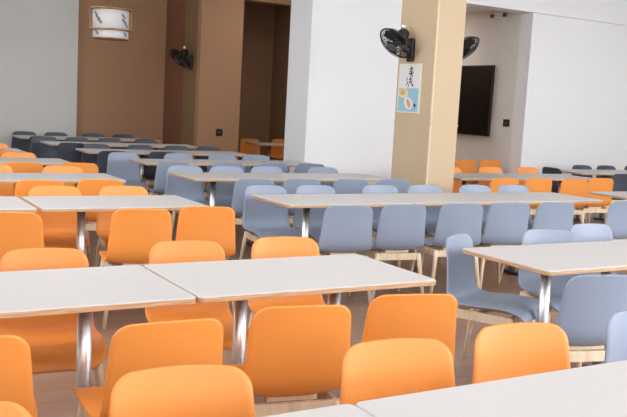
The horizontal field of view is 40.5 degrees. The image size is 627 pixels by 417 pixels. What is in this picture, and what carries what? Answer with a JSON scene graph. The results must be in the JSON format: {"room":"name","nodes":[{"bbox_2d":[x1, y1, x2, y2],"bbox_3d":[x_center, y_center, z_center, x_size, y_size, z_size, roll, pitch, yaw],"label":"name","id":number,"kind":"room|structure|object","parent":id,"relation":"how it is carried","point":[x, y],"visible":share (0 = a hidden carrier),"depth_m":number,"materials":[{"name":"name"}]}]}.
{"room":"eatery","nodes":[
{"label":"eatery","id":0,"kind":"room"},
{"bbox_2d":[0,0,78,147],"bbox_3d":[-6.742,-2.355,13.358,6.000,3.700,0.180,-1,8,-30],"label":"wall","id":1,"kind":"structure","parent":0,"point":[39,38],"depth_m":14.46,"materials":[{"name":"grey paint"}]},
{"bbox_2d":[76,0,166,149],"bbox_3d":[-3.626,-2.451,15.525,1.870,3.700,0.200,-1,8,-30],"label":"wall","id":2,"kind":"structure","parent":0,"point":[120,84],"depth_m":15.52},
{"bbox_2d":[162,0,185,149],"bbox_3d":[-2.573,-2.429,15.817,0.280,3.700,1.570,-1,8,-30],"label":"wall","id":3,"kind":"structure","parent":0,"point":[176,9],"depth_m":15.50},
{"bbox_2d":[181,0,198,156],"bbox_3d":[-1.824,-2.291,15.021,0.780,3.700,0.580,-1,8,-30],"label":"wall","id":4,"kind":"structure","parent":0,"point":[192,6],"depth_m":14.80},
{"bbox_2d":[170,46,192,69],"bbox_3d":[-2.296,-2.603,14.602,0.383,0.399,0.373,4,7,10],"label":"wall fan","id":5,"kind":"object","parent":4,"relation":"attached to","point":[183,53],"visible":1,"depth_m":14.58,"materials":[{"name":"black plastic"}]},
{"bbox_2d":[193,0,243,185],"bbox_3d":[-1.640,-2.243,14.710,0.780,3.700,0.150,-1,8,-30],"label":"pillar","id":6,"kind":"structure","parent":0,"point":[220,22],"depth_m":14.62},
{"bbox_2d":[238,2,274,159],"bbox_3d":[-0.685,-2.574,17.830,5.020,3.700,0.200,-1,8,-30],"label":"wall","id":7,"kind":"structure","parent":0,"point":[259,19],"depth_m":17.40,"materials":[{"name":"brown wood"}]},
{"bbox_2d":[269,5,290,159],"bbox_3d":[0.492,-2.212,15.406,0.100,3.700,5.220,-1,8,-30],"label":"wall","id":8,"kind":"structure","parent":0,"point":[282,13],"depth_m":17.29,"materials":[{"name":"brown wood"}]},
{"bbox_2d":[32,185,626,416],"bbox_3d":[4.555,1.430,3.149,39.000,0.100,32.400,-1,8,-30],"label":"floor","id":9,"kind":"structure","parent":0,"point":[54,396],"depth_m":5.92,"materials":[{"name":"brown wood"}]},
{"bbox_2d":[0,164,14,195],"bbox_3d":[-2.952,0.004,7.784,0.467,0.788,0.526,0,7,-21],"label":"shell chair","id":10,"kind":"object","parent":9,"relation":"on","point":[6,189],"visible":0.22,"depth_m":8.01,"materials":[{"name":"orange plastic"}]},
{"bbox_2d":[0,401,31,416],"bbox_3d":[-0.749,0.865,1.740,0.467,0.788,0.526,0,8,-25],"label":"shell chair","id":11,"kind":"object","parent":9,"relation":"on","point":[7,408],"visible":1,"depth_m":1.97,"materials":[{"name":"orange plastic"}]},
{"bbox_2d":[0,196,36,212],"bbox_3d":[-2.469,0.332,5.518,1.168,0.739,0.675,-1,8,-30],"label":"table","id":12,"kind":"object","parent":9,"relation":"on","point":[7,203],"visible":1,"depth_m":5.57,"materials":[{"name":"laminate"}]},
{"bbox_2d":[0,335,37,416],"bbox_3d":[-1.120,0.723,2.730,0.467,0.788,0.526,1,7,-20],"label":"shell chair","id":13,"kind":"object","parent":9,"relation":"on","point":[16,379],"visible":0.71,"depth_m":2.54,"materials":[{"name":"orange plastic"}]},
{"bbox_2d":[0,212,43,261],"bbox_3d":[-1.876,0.377,5.218,0.467,0.788,0.526,1,7,-20],"label":"shell chair","id":14,"kind":"object","parent":9,"relation":"on","point":[18,230],"visible":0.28,"depth_m":4.98,"materials":[{"name":"orange plastic"}]},
{"bbox_2d":[11,131,35,151],"bbox_3d":[-4.801,-0.876,14.136,0.467,0.788,0.526,0,7,-21],"label":"shell chair","id":15,"kind":"object","parent":9,"relation":"on","point":[21,144],"visible":0.22,"depth_m":14.30,"materials":[{"name":"grey plastic"}]},
{"bbox_2d":[5,162,43,188],"bbox_3d":[-2.947,-0.101,8.634,0.467,0.788,0.526,1,7,-18],"label":"shell chair","id":16,"kind":"object","parent":9,"relation":"on","point":[18,167],"visible":0.24,"depth_m":8.36,"materials":[{"name":"orange plastic"}]},
{"bbox_2d":[0,158,71,165],"bbox_3d":[-3.231,-0.148,9.095,1.168,0.739,0.675,-1,8,-30],"label":"table","id":17,"kind":"object","parent":9,"relation":"on","point":[44,161],"visible":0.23,"depth_m":9.12,"materials":[{"name":"laminate"}]},
{"bbox_2d":[14,180,64,198],"bbox_3d":[-2.275,0.129,7.064,0.467,0.788,0.526,1,7,-18],"label":"shell chair","id":18,"kind":"object","parent":9,"relation":"on","point":[22,187],"visible":0.14,"depth_m":6.77,"materials":[{"name":"orange plastic"}]},
{"bbox_2d":[30,136,57,166],"bbox_3d":[-4.078,-0.688,12.917,0.467,0.788,0.526,0,8,-22],"label":"shell chair","id":19,"kind":"object","parent":9,"relation":"on","point":[41,150],"visible":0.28,"depth_m":13.09,"materials":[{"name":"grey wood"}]},
{"bbox_2d":[0,248,106,386],"bbox_3d":[-1.147,0.604,3.691,0.467,0.788,0.526,0,8,-24],"label":"shell chair","id":20,"kind":"object","parent":9,"relation":"on","point":[51,339],"visible":0.56,"depth_m":3.79,"materials":[{"name":"orange plastic"}]},
{"bbox_2d":[28,185,88,256],"bbox_3d":[-1.890,0.250,6.247,0.467,0.788,0.526,1,7,-20],"label":"shell chair","id":21,"kind":"object","parent":9,"relation":"on","point":[59,228],"visible":0.42,"depth_m":6.42,"materials":[{"name":"orange plastic"}]},
{"bbox_2d":[0,173,125,187],"bbox_3d":[-2.358,0.081,7.619,1.168,0.739,0.675,-1,8,-30],"label":"table","id":22,"kind":"object","parent":9,"relation":"on","point":[75,178],"visible":0.27,"depth_m":7.56,"materials":[{"name":"laminate"}]},
{"bbox_2d":[42,165,90,254],"bbox_3d":[-2.348,0.011,7.990,0.467,0.788,0.526,1,7,-20],"label":"shell chair","id":23,"kind":"object","parent":9,"relation":"on","point":[57,168],"visible":0.2,"depth_m":8.17,"materials":[{"name":"orange plastic"}]},
{"bbox_2d":[56,143,83,162],"bbox_3d":[-3.487,-0.564,12.173,0.467,0.788,0.526,0,7,-21],"label":"shell chair","id":24,"kind":"object","parent":9,"relation":"on","point":[65,151],"visible":0.23,"depth_m":11.91,"materials":[{"name":"grey plastic"}]},
{"bbox_2d":[61,163,98,236],"bbox_3d":[-2.480,-0.109,8.911,0.467,0.788,0.526,1,7,-20],"label":"shell chair","id":25,"kind":"object","parent":9,"relation":"on","point":[86,167],"visible":0.23,"depth_m":8.66,"materials":[{"name":"orange plastic"}]},
{"bbox_2d":[40,141,128,146],"bbox_3d":[-3.444,-0.611,12.776,1.168,0.739,0.675,-1,8,-30],"label":"table","id":26,"kind":"object","parent":9,"relation":"on","point":[51,143],"visible":0.16,"depth_m":12.70,"materials":[{"name":"laminate"}]},
{"bbox_2d":[81,144,109,163],"bbox_3d":[-2.976,-0.484,11.747,0.467,0.788,0.526,0,8,-23],"label":"shell chair","id":27,"kind":"object","parent":9,"relation":"on","point":[86,158],"visible":0.21,"depth_m":11.90,"materials":[{"name":"grey plastic"}]},
{"bbox_2d":[0,265,195,416],"bbox_3d":[-1.141,0.674,3.321,1.168,0.739,0.675,-1,8,-31],"label":"table","id":28,"kind":"object","parent":9,"relation":"on","point":[84,291],"visible":1,"depth_m":3.34,"materials":[{"name":"laminate"}]},
{"bbox_2d":[77,179,123,230],"bbox_3d":[-1.877,0.112,7.380,0.467,0.788,0.526,1,7,-20],"label":"shell chair","id":29,"kind":"object","parent":9,"relation":"on","point":[88,187],"visible":0.3,"depth_m":7.10,"materials":[{"name":"orange plastic"}]},
{"bbox_2d":[96,151,124,173],"bbox_3d":[-2.616,-0.369,10.970,0.467,0.788,0.526,1,7,-19],"label":"shell chair","id":30,"kind":"object","parent":9,"relation":"on","point":[102,158],"visible":0.17,"depth_m":10.68,"materials":[{"name":"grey plastic"}]},
{"bbox_2d":[22,195,206,266],"bbox_3d":[-1.435,0.314,6.126,1.168,0.739,0.675,-1,8,-30],"label":"table","id":31,"kind":"object","parent":9,"relation":"on","point":[81,205],"visible":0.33,"depth_m":5.96,"materials":[{"name":"laminate"}]},
{"bbox_2d":[75,148,164,181],"bbox_3d":[-2.576,-0.415,11.562,1.168,0.739,0.675,-1,8,-30],"label":"table","id":32,"kind":"object","parent":9,"relation":"on","point":[141,153],"visible":0.23,"depth_m":11.52,"materials":[{"name":"laminate"}]},
{"bbox_2d":[94,186,148,266],"bbox_3d":[-1.420,0.245,6.499,0.467,0.788,0.526,0,8,-22],"label":"shell chair","id":33,"kind":"object","parent":9,"relation":"on","point":[103,218],"visible":0.35,"depth_m":6.62,"materials":[{"name":"orange plastic"}]},
{"bbox_2d":[106,152,146,187],"bbox_3d":[-2.279,-0.272,10.329,0.467,0.788,0.526,0,8,-22],"label":"shell chair","id":34,"kind":"object","parent":9,"relation":"on","point":[118,165],"visible":0.51,"depth_m":10.51,"materials":[{"name":"blue plastic"}]},
{"bbox_2d":[94,209,171,329],"bbox_3d":[-1.194,0.358,5.678,0.467,0.788,0.526,0,8,-22],"label":"shell chair","id":35,"kind":"object","parent":9,"relation":"on","point":[133,233],"visible":0.66,"depth_m":5.43,"materials":[{"name":"orange plastic"}]},
{"bbox_2d":[72,318,223,416],"bbox_3d":[-0.594,0.718,3.010,0.467,0.788,0.526,-1,8,-28],"label":"shell chair","id":36,"kind":"object","parent":9,"relation":"on","point":[134,347],"visible":0.46,"depth_m":2.75,"materials":[{"name":"orange plastic"}]},
{"bbox_2d":[142,152,173,190],"bbox_3d":[-2.045,-0.379,11.305,0.467,0.788,0.526,1,7,-19],"label":"shell chair","id":37,"kind":"object","parent":9,"relation":"on","point":[149,178],"visible":0.41,"depth_m":11.04,"materials":[{"name":"grey plastic"}]},
{"bbox_2d":[148,162,189,194],"bbox_3d":[-1.648,-0.163,9.723,0.467,0.788,0.526,1,7,-20],"label":"shell chair","id":38,"kind":"object","parent":9,"relation":"on","point":[161,169],"visible":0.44,"depth_m":9.45,"materials":[{"name":"blue plastic"}]},
{"bbox_2d":[128,158,225,183],"bbox_3d":[-1.576,-0.201,10.264,1.168,0.739,0.675,-1,8,-30],"label":"table","id":39,"kind":"object","parent":9,"relation":"on","point":[202,163],"visible":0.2,"depth_m":10.14,"materials":[{"name":"laminate"}]},
{"bbox_2d":[108,365,254,416],"bbox_3d":[-0.284,0.847,2.096,0.467,0.788,0.526,0,8,-22],"label":"shell chair","id":40,"kind":"object","parent":9,"relation":"on","point":[180,390],"visible":1,"depth_m":2.28,"materials":[{"name":"orange plastic"}]},
{"bbox_2d":[165,165,208,234],"bbox_3d":[-1.299,-0.033,8.814,0.467,0.788,0.526,1,7,-20],"label":"shell chair","id":41,"kind":"object","parent":9,"relation":"on","point":[188,189],"visible":0.44,"depth_m":8.99,"materials":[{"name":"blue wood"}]},
{"bbox_2d":[145,240,249,363],"bbox_3d":[-0.569,0.585,4.102,0.467,0.788,0.526,0,8,-22],"label":"shell chair","id":42,"kind":"object","parent":9,"relation":"on","point":[178,251],"visible":0.37,"depth_m":4.26,"materials":[{"name":"orange plastic"}]},
{"bbox_2d":[160,150,248,156],"bbox_3d":[-1.567,-0.433,12.156,1.168,0.739,0.675,-1,8,-30],"label":"table","id":43,"kind":"object","parent":9,"relation":"on","point":[193,153],"visible":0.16,"depth_m":12.05,"materials":[{"name":"laminate"}]},
{"bbox_2d":[175,206,235,314],"bbox_3d":[-0.799,0.341,5.987,0.467,0.788,0.526,1,7,-18],"label":"shell chair","id":44,"kind":"object","parent":9,"relation":"on","point":[216,224],"visible":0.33,"depth_m":5.73,"materials":[{"name":"orange plastic"}]},
{"bbox_2d":[207,166,243,237],"bbox_3d":[-0.880,-0.040,9.060,0.467,0.788,0.526,0,8,-22],"label":"shell chair","id":45,"kind":"object","parent":9,"relation":"on","point":[224,190],"visible":0.43,"depth_m":9.22,"materials":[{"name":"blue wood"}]},
{"bbox_2d":[170,172,297,245],"bbox_3d":[-0.814,0.032,8.700,1.168,0.739,0.675,-1,8,-30],"label":"table","id":46,"kind":"object","parent":9,"relation":"on","point":[212,177],"visible":0.48,"depth_m":8.54,"materials":[{"name":"laminate"}]},
{"bbox_2d":[240,138,259,159],"bbox_3d":[-1.144,-0.913,16.057,0.467,0.788,0.526,0,8,-23],"label":"shell chair","id":47,"kind":"object","parent":9,"relation":"on","point":[245,148],"visible":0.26,"depth_m":16.24,"materials":[{"name":"orange plastic"}]},
{"bbox_2d":[227,179,273,259],"bbox_3d":[-0.636,0.079,8.200,0.467,0.788,0.526,1,7,-18],"label":"shell chair","id":48,"kind":"object","parent":9,"relation":"on","point":[240,186],"visible":0.26,"depth_m":7.93,"materials":[{"name":"blue plastic"}]},
{"bbox_2d":[221,160,312,170],"bbox_3d":[-0.568,-0.219,10.858,1.168,0.739,0.675,-1,8,-30],"label":"table","id":49,"kind":"object","parent":9,"relation":"on","point":[247,163],"visible":0.19,"depth_m":10.77,"materials":[{"name":"laminate"}]},
{"bbox_2d":[239,185,301,259],"bbox_3d":[-0.347,0.220,7.176,0.467,0.788,0.526,0,8,-22],"label":"shell chair","id":50,"kind":"object","parent":9,"relation":"on","point":[261,219],"visible":0.71,"depth_m":7.32,"materials":[{"name":"plastic"}]},
{"bbox_2d":[245,166,295,230],"bbox_3d":[-0.457,-0.048,9.308,0.467,0.788,0.526,0,8,-22],"label":"shell chair","id":51,"kind":"object","parent":9,"relation":"on","point":[257,169],"visible":0.15,"depth_m":9.50,"materials":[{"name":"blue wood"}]},
{"bbox_2d":[271,139,283,160],"bbox_3d":[-0.575,-0.933,16.472,0.467,0.788,0.526,0,8,-23],"label":"shell chair","id":52,"kind":"object","parent":9,"relation":"on","point":[277,152],"visible":0.38,"depth_m":16.62,"materials":[{"name":"orange plastic"}]},
{"bbox_2d":[246,236,325,402],"bbox_3d":[-0.087,0.575,4.397,0.467,0.788,0.526,0,8,-22],"label":"shell chair","id":53,"kind":"object","parent":9,"relation":"on","point":[279,246],"visible":0.31,"depth_m":4.57,"materials":[{"name":"orange plastic"}]},
{"bbox_2d":[223,305,350,416],"bbox_3d":[-0.130,0.703,3.335,0.467,0.788,0.526,1,7,-20],"label":"shell chair","id":54,"kind":"object","parent":9,"relation":"on","point":[293,352],"visible":0.77,"depth_m":3.09,"materials":[{"name":"orange plastic"}]},
{"bbox_2d":[144,254,435,395],"bbox_3d":[-0.124,0.656,3.919,1.168,0.739,0.675,-1,8,-30],"label":"table","id":55,"kind":"object","parent":9,"relation":"on","point":[238,281],"visible":0.68,"depth_m":3.77,"materials":[{"name":"laminate"}]},
{"bbox_2d":[282,179,320,222],"bbox_3d":[-0.197,0.071,8.459,0.467,0.788,0.526,1,7,-18],"label":"shell chair","id":56,"kind":"object","parent":9,"relation":"on","point":[290,185],"visible":0.21,"depth_m":8.17,"materials":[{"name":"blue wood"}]},
{"bbox_2d":[293,185,335,242],"bbox_3d":[0.081,0.212,7.429,0.467,0.788,0.526,0,7,-21],"label":"shell chair","id":57,"kind":"object","parent":9,"relation":"on","point":[316,214],"visible":0.3,"depth_m":7.59,"materials":[{"name":"plastic"}]},
{"bbox_2d":[264,404,372,416],"bbox_3d":[-0.255,0.924,1.674,1.168,0.739,0.675,-1,8,-30],"label":"table","id":58,"kind":"object","parent":9,"relation":"on","point":[343,410],"visible":1,"depth_m":2.13,"materials":[{"name":"white laminate"}]},
{"bbox_2d":[301,167,337,229],"bbox_3d":[0.169,-0.059,9.677,0.467,0.788,0.526,0,7,-21],"label":"shell chair","id":59,"kind":"object","parent":9,"relation":"on","point":[311,169],"visible":0.12,"depth_m":9.87,"materials":[{"name":"blue plastic"}]},
{"bbox_2d":[274,173,388,181],"bbox_3d":[0.194,0.014,9.294,1.168,0.739,0.675,-1,8,-30],"label":"table","id":60,"kind":"object","parent":9,"relation":"on","point":[322,177],"visible":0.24,"depth_m":9.19,"materials":[{"name":"laminate"}]},
{"bbox_2d":[252,194,412,237],"bbox_3d":[0.137,0.286,7.052,1.168,0.739,0.675,-1,8,-30],"label":"table","id":61,"kind":"object","parent":9,"relation":"on","point":[305,201],"visible":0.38,"depth_m":6.89,"materials":[{"name":"laminate"}]},
{"bbox_2d":[317,205,372,304],"bbox_3d":[0.172,0.332,6.492,0.467,0.788,0.526,1,7,-19],"label":"shell chair","id":62,"kind":"object","parent":9,"relation":"on","point":[346,229],"visible":0.75,"depth_m":6.25,"materials":[{"name":"blue plastic"}]},
{"bbox_2d":[333,179,368,193],"bbox_3d":[0.292,0.062,8.747,0.467,0.788,0.526,1,7,-19],"label":"shell chair","id":63,"kind":"object","parent":9,"relation":"on","point":[341,186],"visible":0.19,"depth_m":8.47,"materials":[{"name":"blue plastic"}]},
{"bbox_2d":[362,185,398,266],"bbox_3d":[0.693,0.202,7.787,0.467,0.788,0.526,0,8,-23],"label":"shell chair","id":64,"kind":"object","parent":9,"relation":"on","point":[368,189],"visible":0.27,"depth_m":7.95,"materials":[{"name":"blue plastic"}]},
{"bbox_2d":[359,204,425,300],"bbox_3d":[0.597,0.325,6.743,0.467,0.788,0.526,0,7,-21],"label":"shell chair","id":65,"kind":"object","parent":9,"relation":"on","point":[401,227],"visible":0.81,"depth_m":6.52,"materials":[{"name":"blue plastic"}]},
{"bbox_2d":[376,179,409,192],"bbox_3d":[0.724,0.054,9.003,0.467,0.788,0.526,0,7,-21],"label":"shell chair","id":66,"kind":"object","parent":9,"relation":"on","point":[402,185],"visible":0.2,"depth_m":8.74,"materials":[{"name":"blue plastic"}]},
{"bbox_2d":[330,294,457,393],"bbox_3d":[0.320,0.691,3.631,0.467,0.788,0.526,1,7,-17],"label":"shell chair","id":67,"kind":"object","parent":9,"relation":"on","point":[390,316],"visible":0.24,"depth_m":3.36,"materials":[{"name":"orange plastic"}]},
{"bbox_2d":[339,338,454,405],"bbox_3d":[0.327,0.833,2.478,0.467,0.788,0.526,0,8,-22],"label":"shell chair","id":68,"kind":"object","parent":9,"relation":"on","point":[376,369],"visible":0.84,"depth_m":2.66,"materials":[{"name":"orange plastic"}]},
{"bbox_2d":[401,185,442,265],"bbox_3d":[1.136,0.194,8.051,0.467,0.788,0.526,1,7,-20],"label":"shell chair","id":69,"kind":"object","parent":9,"relation":"on","point":[432,212],"visible":0.37,"depth_m":8.24,"materials":[{"name":"blue plastic"}]},
{"bbox_2d":[373,193,515,273],"bbox_3d":[1.136,0.269,7.640,1.142,0.739,0.675,-1,8,-30],"label":"table","id":70,"kind":"object","parent":9,"relation":"on","point":[425,199],"visible":0.42,"depth_m":7.52,"materials":[{"name":"laminate"}]},
{"bbox_2d":[410,203,482,293],"bbox_3d":[1.098,0.316,7.036,0.467,0.788,0.526,1,7,-18],"label":"shell chair","id":71,"kind":"object","parent":9,"relation":"on","point":[453,218],"visible":0.67,"depth_m":6.80,"materials":[{"name":"plastic"}]},
{"bbox_2d":[454,159,475,184],"bbox_3d":[2.262,-0.402,13.404,0.467,0.788,0.526,1,7,-20],"label":"shell chair","id":72,"kind":"object","parent":9,"relation":"on","point":[466,165],"visible":0.36,"depth_m":13.15,"materials":[{"name":"orange plastic"}]},
{"bbox_2d":[459,185,491,261],"bbox_3d":[1.690,0.184,8.375,0.467,0.788,0.526,0,8,-23],"label":"shell chair","id":73,"kind":"object","parent":9,"relation":"on","point":[464,188],"visible":0.3,"depth_m":8.57,"materials":[{"name":"blue plastic"}]},
{"bbox_2d":[356,360,626,416],"bbox_3d":[0.756,0.907,2.269,1.168,0.739,0.675,-1,8,-30],"label":"table","id":74,"kind":"object","parent":9,"relation":"on","point":[599,390],"visible":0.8,"depth_m":2.31,"materials":[{"name":"laminate"}]},
{"bbox_2d":[454,173,528,184],"bbox_3d":[2.037,-0.038,10.539,1.168,0.739,0.675,-1,8,-30],"label":"table","id":75,"kind":"object","parent":9,"relation":"on","point":[464,177],"visible":0.27,"depth_m":10.39,"materials":[{"name":"laminate"}]},
{"bbox_2d":[446,233,537,357],"bbox_3d":[1.026,0.572,4.919,0.526,0.788,0.467,8,8,32],"label":"shell chair","id":76,"kind":"object","parent":9,"relation":"on","point":[461,281],"visible":0.86,"depth_m":4.95,"materials":[{"name":"plastic"}]},
{"bbox_2d":[474,203,528,291],"bbox_3d":[1.536,0.308,7.294,0.467,0.788,0.526,1,7,-19],"label":"shell chair","id":77,"kind":"object","parent":9,"relation":"on","point":[506,224],"visible":0.73,"depth_m":7.05,"materials":[{"name":"plastic"}]},
{"bbox_2d":[489,178,518,192],"bbox_3d":[2.104,0.008,9.998,0.467,0.788,0.526,1,7,-20],"label":"shell chair","id":78,"kind":"object","parent":9,"relation":"on","point":[495,183],"visible":0.2,"depth_m":9.71,"materials":[{"name":"orange plastic"}]},
{"bbox_2d":[498,185,533,229],"bbox_3d":[2.131,0.176,8.635,0.467,0.788,0.526,0,7,-21],"label":"shell chair","id":79,"kind":"object","parent":9,"relation":"on","point":[502,188],"visible":0.27,"depth_m":8.81,"materials":[{"name":"blue plastic"}]},
{"bbox_2d":[472,322,570,383],"bbox_3d":[0.782,0.822,2.769,0.467,0.788,0.526,0,8,-22],"label":"shell chair","id":80,"kind":"object","parent":9,"relation":"on","point":[508,350],"visible":0.68,"depth_m":2.95,"materials":[{"name":"orange plastic"}]},
{"bbox_2d":[471,192,602,275],"bbox_3d":[2.117,0.251,8.217,1.128,0.739,0.675,-1,8,-30],"label":"table","id":81,"kind":"object","parent":9,"relation":"on","point":[518,197],"visible":0.51,"depth_m":8.11,"materials":[{"name":"laminate"}]},
{"bbox_2d":[500,202,574,291],"bbox_3d":[1.996,0.300,7.566,0.467,0.788,0.526,1,7,-20],"label":"shell chair","id":82,"kind":"object","parent":9,"relation":"on","point":[548,215],"visible":0.27,"depth_m":7.30,"materials":[{"name":"blue plastic"}]},
{"bbox_2d":[524,178,551,214],"bbox_3d":[2.558,0.001,10.254,0.467,0.788,0.526,1,7,-20],"label":"shell chair","id":83,"kind":"object","parent":9,"relation":"on","point":[533,184],"visible":0.28,"depth_m":9.99,"materials":[{"name":"orange plastic"}]},
{"bbox_2d":[462,241,626,366],"bbox_3d":[1.491,0.626,4.881,1.168,0.739,0.675,-1,8,-30],"label":"table","id":84,"kind":"object","parent":9,"relation":"on","point":[548,260],"visible":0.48,"depth_m":4.71,"materials":[{"name":"laminate"}]},
{"bbox_2d":[498,173,591,219],"bbox_3d":[3.050,-0.056,11.135,1.168,0.739,0.675,-1,8,-30],"label":"table","id":85,"kind":"object","parent":9,"relation":"on","point":[554,177],"visible":0.22,"depth_m":11.03,"materials":[{"name":"laminate"}]},
{"bbox_2d":[518,229,578,322],"bbox_3d":[1.539,0.556,5.274,0.467,0.788,0.526,2,7,-12],"label":"shell chair","id":86,"kind":"object","parent":9,"relation":"on","point":[529,281],"visible":0.33,"depth_m":5.44,"materials":[{"name":"blue plastic"}]},
{"bbox_2d":[542,167,580,222],"bbox_3d":[3.615,-0.206,12.415,0.526,0.788,0.467,-1,8,-30],"label":"shell chair","id":87,"kind":"object","parent":9,"relation":"on","point":[546,170],"visible":0.28,"depth_m":12.23,"materials":[{"name":"black plastic"}]},
{"bbox_2d":[559,179,587,223],"bbox_3d":[3.060,-0.002,10.503,0.467,0.788,0.526,1,7,-20],"label":"shell chair","id":88,"kind":"object","parent":9,"relation":"on","point":[575,187],"visible":0.32,"depth_m":10.25,"materials":[{"name":"orange plastic"}]},
{"bbox_2d":[552,275,626,367],"bbox_3d":[1.285,0.666,4.267,0.467,0.788,0.526,1,7,-16],"label":"shell chair","id":89,"kind":"object","parent":9,"relation":"on","point":[588,302],"visible":0.42,"depth_m":4.01,"materials":[{"name":"blue plastic"}]},
{"bbox_2d":[560,169,626,221],"bbox_3d":[4.143,-0.185,12.675,1.168,0.739,0.675,-1,8,-28],"label":"table","id":90,"kind":"object","parent":9,"relation":"on","point":[580,172],"visible":0.51,"depth_m":12.57,"materials":[{"name":"laminate"}]},
{"bbox_2d":[570,223,617,274],"bbox_3d":[1.991,0.527,5.709,0.467,0.788,0.526,0,8,-26],"label":"shell chair","id":91,"kind":"object","parent":9,"relation":"on","point":[585,232],"visible":0.22,"depth_m":5.90,"materials":[{"name":"blue plastic"}]},
{"bbox_2d":[575,178,613,222],"bbox_3d":[3.494,-0.021,10.851,0.467,0.788,0.526,1,7,-20],"label":"shell chair","id":92,"kind":"object","parent":9,"relation":"on","point":[594,184],"visible":0.55,"depth_m":10.62,"materials":[{"name":"orange plastic"}]},
{"bbox_2d":[584,174,626,223],"bbox_3d":[4.166,-0.118,11.936,0.467,0.788,0.526,1,7,-19],"label":"shell chair","id":93,"kind":"object","parent":9,"relation":"on","point":[620,180],"visible":0.27,"depth_m":11.67,"materials":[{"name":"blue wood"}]},
{"bbox_2d":[589,191,626,199],"bbox_3d":[3.583,0.223,9.102,1.168,0.739,0.675,-1,8,-30],"label":"table","id":94,"kind":"object","parent":9,"relation":"on","point":[617,194],"visible":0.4,"depth_m":8.92,"materials":[{"name":"laminate"}]},
{"bbox_2d":[604,310,626,362],"bbox_3d":[1.331,0.813,3.087,0.467,0.788,0.526,1,7,-16],"label":"shell chair","id":95,"kind":"object","parent":9,"relation":"on","point":[616,332],"visible":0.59,"depth_m":3.22,"materials":[{"name":"blue plastic"}]},
{"bbox_2d":[605,201,626,239],"bbox_3d":[2.767,0.286,8.020,0.467,0.788,0.526,0,7,-21],"label":"shell chair","id":96,"kind":"object","parent":9,"relation":"on","point":[616,219],"visible":0.35,"depth_m":7.75,"materials":[{"name":"blue plastic"}]},
{"bbox_2d":[283,0,401,184],"bbox_3d":[0.844,-1.808,12.267,2.450,3.700,0.600,-1,8,-30],"label":"wall","id":97,"kind":"structure","parent":0,"point":[352,100],"depth_m":11.73,"materials":[{"name":"white paint"}]},
{"bbox_2d":[303,0,314,161],"bbox_3d":[-0.058,-1.750,11.398,0.027,3.700,0.027,-1,8,-30],"label":"trim","id":98,"kind":"structure","parent":97,"relation":"attached to","point":[313,1],"depth_m":11.39,"materials":[{"name":"white paint"}]},
{"bbox_2d":[391,0,466,249],"bbox_3d":[1.261,-1.424,9.321,0.370,3.700,0.650,-1,8,-30],"label":"column","id":99,"kind":"structure","parent":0,"point":[410,141],"depth_m":9.11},
{"bbox_2d":[380,23,414,61],"bbox_3d":[0.893,-1.793,9.129,0.383,0.399,0.373,4,7,10],"label":"wall fan","id":100,"kind":"object","parent":99,"relation":"attached to","point":[399,38],"visible":1,"depth_m":9.11,"materials":[{"name":"black plastic"}]},
{"bbox_2d":[397,63,422,113],"bbox_3d":[1.047,-1.315,9.305,0.018,0.535,0.400,-1,8,-30],"label":"poster","id":101,"kind":"object","parent":99,"relation":"attached to","point":[410,75],"visible":1,"depth_m":9.29,"materials":[{"name":"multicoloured paper"}]},
{"bbox_2d":[425,0,439,184],"bbox_3d":[1.267,-1.378,8.954,0.018,3.700,0.018,-1,8,-30],"label":"trim","id":102,"kind":"structure","parent":99,"relation":"attached to","point":[438,7],"depth_m":8.96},
{"bbox_2d":[462,36,479,59],"bbox_3d":[1.656,-1.790,9.446,0.373,0.399,0.383,5,7,18],"label":"wall fan","id":103,"kind":"object","parent":99,"relation":"attached to","point":[469,41],"visible":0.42,"depth_m":9.37,"materials":[{"name":"black plastic"}]},
{"bbox_2d":[455,11,520,172],"bbox_3d":[2.024,-2.223,16.175,0.240,3.700,5.650,-1,8,-30],"label":"wall","id":104,"kind":"structure","parent":0,"point":[498,44],"depth_m":14.19,"materials":[{"name":"grey paint"}]},
{"bbox_2d":[457,65,494,135],"bbox_3d":[2.489,-1.934,15.095,0.063,1.190,1.980,-1,8,-30],"label":"wall screen","id":105,"kind":"object","parent":104,"relation":"attached to","point":[477,81],"visible":0.41,"depth_m":14.54,"materials":[{"name":"black plastic"}]},
{"bbox_2d":[508,13,626,207],"bbox_3d":[9.877,-1.944,17.392,15.280,3.700,0.270,-1,8,-30],"label":"wall","id":106,"kind":"structure","parent":0,"point":[576,112],"depth_m":13.89,"materials":[{"name":"white paint"}]},
{"bbox_2d":[519,13,534,166],"bbox_3d":[3.347,-1.514,13.448,0.027,3.100,0.027,-1,8,-30],"label":"trim","id":107,"kind":"structure","parent":106,"relation":"attached to","point":[533,14],"depth_m":13.39,"materials":[{"name":"white paint"}]},
{"bbox_3d":[6.221,-3.279,11.022,28.000,0.100,19.400,-1,8,-30],"label":"ceiling","id":108,"kind":"structure","parent":0,"visible":0},
{"bbox_2d":[89,0,131,40],"bbox_3d":[-2.828,-3.102,11.911,0.580,1.446,0.580,-1,8,-30],"label":"hanging lantern","id":109,"kind":"object","parent":108,"relation":"hanging from","point":[109,23],"visible":1,"depth_m":11.77,"materials":[{"name":"white paper"}]},
{"bbox_2d":[95,11,127,36],"bbox_3d":[-2.809,-2.564,11.814,0.453,0.329,0.104,1,7,-17],"label":"print","id":110,"kind":"object","parent":109,"relation":"attached to","point":[107,23],"depth_m":11.76},
{"bbox_2d":[244,0,290,6],"bbox_3d":[0.547,-3.953,16.177,4.530,0.430,0.300,-1,8,-30],"label":"beam alcove","id":111,"kind":"structure","parent":108,"relation":"attached to","point":[287,3],"depth_m":15.36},
{"bbox_2d":[466,0,626,25],"bbox_3d":[9.320,-3.465,16.793,16.800,0.600,0.330,-1,8,-30],"label":"beam","id":112,"kind":"structure","parent":108,"relation":"attached to","point":[604,11],"depth_m":13.54,"materials":[{"name":"white paint"}]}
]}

